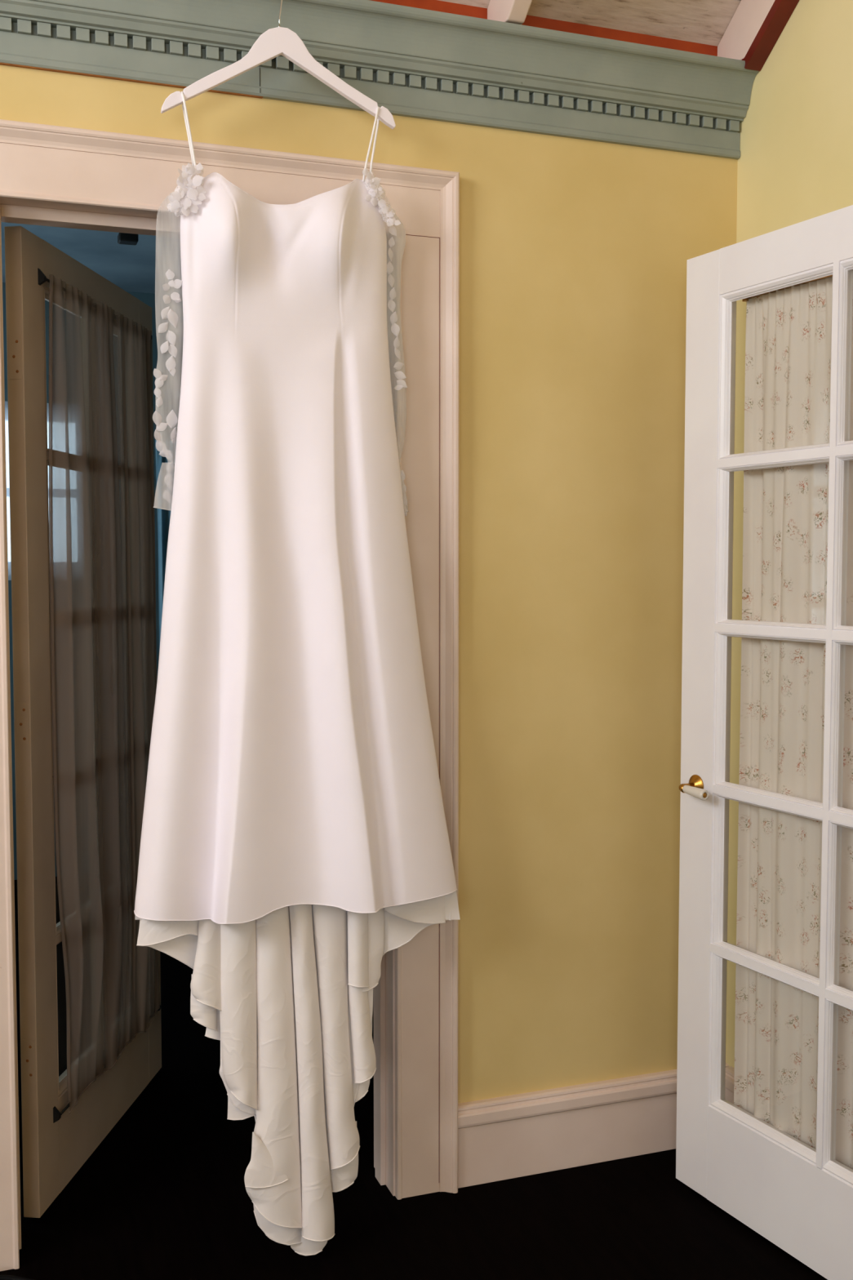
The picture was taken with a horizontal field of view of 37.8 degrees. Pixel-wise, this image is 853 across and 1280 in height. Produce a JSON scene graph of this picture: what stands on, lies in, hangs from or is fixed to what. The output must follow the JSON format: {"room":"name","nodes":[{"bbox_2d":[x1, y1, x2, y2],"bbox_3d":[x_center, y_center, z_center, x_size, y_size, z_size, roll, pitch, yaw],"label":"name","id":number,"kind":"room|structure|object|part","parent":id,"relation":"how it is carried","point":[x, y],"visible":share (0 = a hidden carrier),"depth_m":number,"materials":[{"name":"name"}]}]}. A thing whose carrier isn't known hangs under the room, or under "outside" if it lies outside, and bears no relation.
{"room":"dressing room","nodes":[
{"label":"dressing room","id":0,"kind":"room"},
{"bbox_2d":[0,222,182,295],"bbox_3d":[-0.933,-1.573,4.125,5.200,0.215,3.210,-1,4,-20],"label":"ceiling","id":1,"kind":"structure","parent":0,"point":[142,267],"depth_m":4.88,"materials":[{"name":"blue paint"}]},
{"bbox_2d":[117,232,137,245],"bbox_3d":[-1.073,-1.456,4.471,0.100,0.060,0.100,-1,4,-20],"label":"ceiling fixture","id":2,"kind":"object","parent":1,"relation":"attached to","point":[124,238],"visible":0.47,"depth_m":4.45,"materials":[{"name":"metal"}]},
{"bbox_2d":[2,282,182,879],"bbox_3d":[-1.452,-0.308,5.642,4.900,2.720,0.150,-1,4,-20],"label":"wall","id":3,"kind":"structure","parent":0,"point":[171,401],"depth_m":5.59,"materials":[{"name":"teal paint"}]},
{"bbox_2d":[4,401,48,580],"bbox_3d":[-1.856,-0.642,5.364,0.806,0.770,0.025,-1,4,-20],"label":"window","id":4,"kind":"structure","parent":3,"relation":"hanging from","point":[6,402],"depth_m":5.38,"materials":[{"name":"white glass"}]},
{"bbox_2d":[155,440,176,648],"bbox_3d":[-1.038,-0.099,5.668,0.368,1.600,0.056,-1,4,-21],"label":"curtain","id":5,"kind":"object","parent":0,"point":[163,507],"visible":0.09,"depth_m":5.60,"materials":[{"name":"fabric"}]},
{"bbox_2d":[0,27,737,1103],"bbox_3d":[-1.173,-0.003,2.348,4.282,2.500,0.140,-1,4,-20],"label":"wall","id":6,"kind":"structure","parent":0,"point":[575,254],"depth_m":2.80,"materials":[{"name":"yellow paint"}]},
{"bbox_2d":[4,226,161,1217],"bbox_3d":[-0.791,0.170,2.967,0.036,2.060,0.803,0,3,6],"label":"door","id":7,"kind":"structure","parent":6,"relation":"in","point":[53,1153],"depth_m":2.62,"materials":[{"name":"beige paint"}]},
{"bbox_3d":[-0.791,-0.811,2.910,0.036,0.096,0.590,0,3,6],"label":"rail","id":8,"kind":"part","parent":7,"relation":"part of","materials":[{"name":"beige paint"}]},
{"bbox_2d":[37,267,160,1123],"bbox_3d":[-0.747,0.117,2.977,0.047,1.824,0.680,0,3,6],"label":"curtain","id":9,"kind":"object","parent":7,"relation":"hanging from","point":[102,537],"visible":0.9,"depth_m":2.90,"materials":[{"name":"fabric"}]},
{"bbox_3d":[-0.761,1.013,3.031,0.006,0.006,0.677,0,3,6],"label":"curtain rod","id":10,"kind":"part","parent":9,"relation":"part of","materials":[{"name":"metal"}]},
{"bbox_3d":[-0.791,1.093,3.022,0.036,0.211,0.590,0,3,6],"label":"rail","id":11,"kind":"part","parent":7,"relation":"part of","materials":[{"name":"beige paint"}]},
{"bbox_2d":[0,119,459,1271],"bbox_3d":[-0.459,0.123,2.596,1.064,2.218,0.178,-1,4,-20],"label":"trim","id":12,"kind":"structure","parent":6,"relation":"attached to","point":[51,175],"depth_m":2.63,"materials":[{"name":"beige paint"}]},
{"bbox_3d":[-0.870,0.136,2.372,0.138,2.218,0.036,-1,4,-20],"label":"casing","id":13,"kind":"part","parent":12,"relation":"part of","materials":[{"name":"beige paint"}]},
{"bbox_3d":[-0.434,-0.911,2.468,1.064,0.138,0.036,-1,4,-20],"label":"head casing","id":14,"kind":"part","parent":12,"relation":"part of","materials":[{"name":"beige paint"}]},
{"bbox_3d":[0.001,0.118,2.686,0.138,2.218,0.036,-1,4,-20],"label":"casing","id":15,"kind":"part","parent":12,"relation":"part of","materials":[{"name":"beige paint"}]},
{"bbox_2d":[160,0,395,128],"bbox_3d":[-0.291,-1.159,2.440,0.464,0.317,0.067,-1,4,-20],"label":"hanger","id":16,"kind":"object","parent":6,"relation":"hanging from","point":[278,41],"visible":1,"depth_m":2.41,"materials":[{"name":"white paint"}]},
{"bbox_2d":[133,91,460,1256],"bbox_3d":[-0.245,0.080,2.456,0.664,2.284,0.192,-1,4,-20],"label":"dress","id":17,"kind":"object","parent":16,"relation":"hanging from","point":[295,837],"visible":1,"depth_m":2.44,"materials":[{"name":"white fabric"}]},
{"bbox_3d":[-0.258,-0.136,2.481,0.663,1.446,0.097,-1,4,-20],"label":"panel","id":18,"kind":"part","parent":17,"relation":"part of","materials":[{"name":"white fabric"}]},
{"bbox_2d":[0,0,759,159],"bbox_3d":[-1.140,-1.169,2.185,3.981,0.191,0.114,-1,4,-20],"label":"trim","id":19,"kind":"structure","parent":6,"relation":"attached to","point":[413,62],"depth_m":2.58,"materials":[{"name":"green paint"}]},
{"bbox_2d":[457,1062,729,1188],"bbox_3d":[0.396,1.123,2.892,0.705,0.186,0.028,-1,4,-20],"label":"baseboard","id":20,"kind":"structure","parent":6,"relation":"attached to","point":[507,1137],"depth_m":2.86,"materials":[{"name":"beige paint"}]},
{"bbox_3d":[0.396,1.056,2.888,0.705,0.050,0.028,-1,4,-20],"label":"cap moulding","id":21,"kind":"part","parent":20,"relation":"part of","materials":[{"name":"beige paint"}]},
{"bbox_2d":[0,876,827,1279],"bbox_3d":[-0.878,1.353,1.608,4.282,0.120,8.300,-1,4,-20],"label":"floor","id":22,"kind":"structure","parent":0,"point":[163,1196],"depth_m":2.64,"materials":[{"name":"black carpet"}]},
{"bbox_2d":[0,1275,34,1279],"bbox_3d":[-0.892,1.223,2.312,0.619,0.055,0.245,1,3,15],"label":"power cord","id":23,"kind":"object","parent":22,"relation":"on","point":[2,1277],"visible":1,"depth_m":2.40,"materials":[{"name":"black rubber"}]},
{"bbox_2d":[370,0,799,71],"bbox_3d":[-0.334,-2.077,-0.107,4.282,1.933,5.090,-1,4,-20],"label":"ceiling","id":24,"kind":"structure","parent":0,"point":[748,31],"depth_m":2.77,"materials":[{"name":"beige paint"}]},
{"bbox_3d":[-1.162,-1.295,2.240,3.982,0.092,0.017,-1,4,-20],"label":"wall plate","id":25,"kind":"part","parent":24,"relation":"part of","materials":[{"name":"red wood"}]},
{"bbox_2d":[725,0,852,1067],"bbox_3d":[1.633,-0.857,0.601,0.150,4.411,4.950,-1,4,-20],"label":"wall","id":26,"kind":"structure","parent":0,"point":[795,162],"depth_m":2.72,"materials":[{"name":"yellow paint"}]},
{"bbox_2d":[724,1066,734,1103],"bbox_3d":[1.529,1.250,0.752,0.028,0.186,4.770,-1,4,-20],"label":"baseboard","id":27,"kind":"structure","parent":26,"relation":"attached to","point":[730,1071],"depth_m":2.96,"materials":[{"name":"beige paint"}]},
{"bbox_2d":[675,204,852,1279],"bbox_3d":[0.754,0.218,2.356,0.092,2.032,0.859,-2,4,-28],"label":"door","id":28,"kind":"structure","parent":26,"relation":"in","point":[796,1195],"depth_m":2.59,"materials":[{"name":"white paint"}]},
{"bbox_3d":[0.569,0.323,2.636,0.023,0.024,0.066,-2,4,-28],"label":"lever","id":29,"kind":"part","parent":28,"relation":"part of","materials":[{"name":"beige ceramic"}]},
{"bbox_3d":[0.777,1.128,2.427,0.036,0.208,0.640,-2,4,-28],"label":"rail","id":30,"kind":"part","parent":28,"relation":"part of","materials":[{"name":"white paint"}]},
{"bbox_3d":[0.777,-0.750,2.316,0.036,0.094,0.640,-2,4,-28],"label":"rail","id":31,"kind":"part","parent":28,"relation":"part of","materials":[{"name":"white paint"}]},
{"bbox_2d":[733,275,852,1169],"bbox_3d":[0.811,0.179,2.371,0.041,1.768,0.612,-2,4,-28],"label":"floral curtain","id":32,"kind":"object","parent":28,"relation":"hanging from","point":[788,344],"visible":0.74,"depth_m":2.51,"materials":[{"name":"fabric"}]},
{"bbox_3d":[0.808,-0.695,2.318,0.008,0.008,0.608,-2,4,-28],"label":"curtain rod","id":33,"kind":"part","parent":32,"relation":"part of","materials":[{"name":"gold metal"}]}
]}

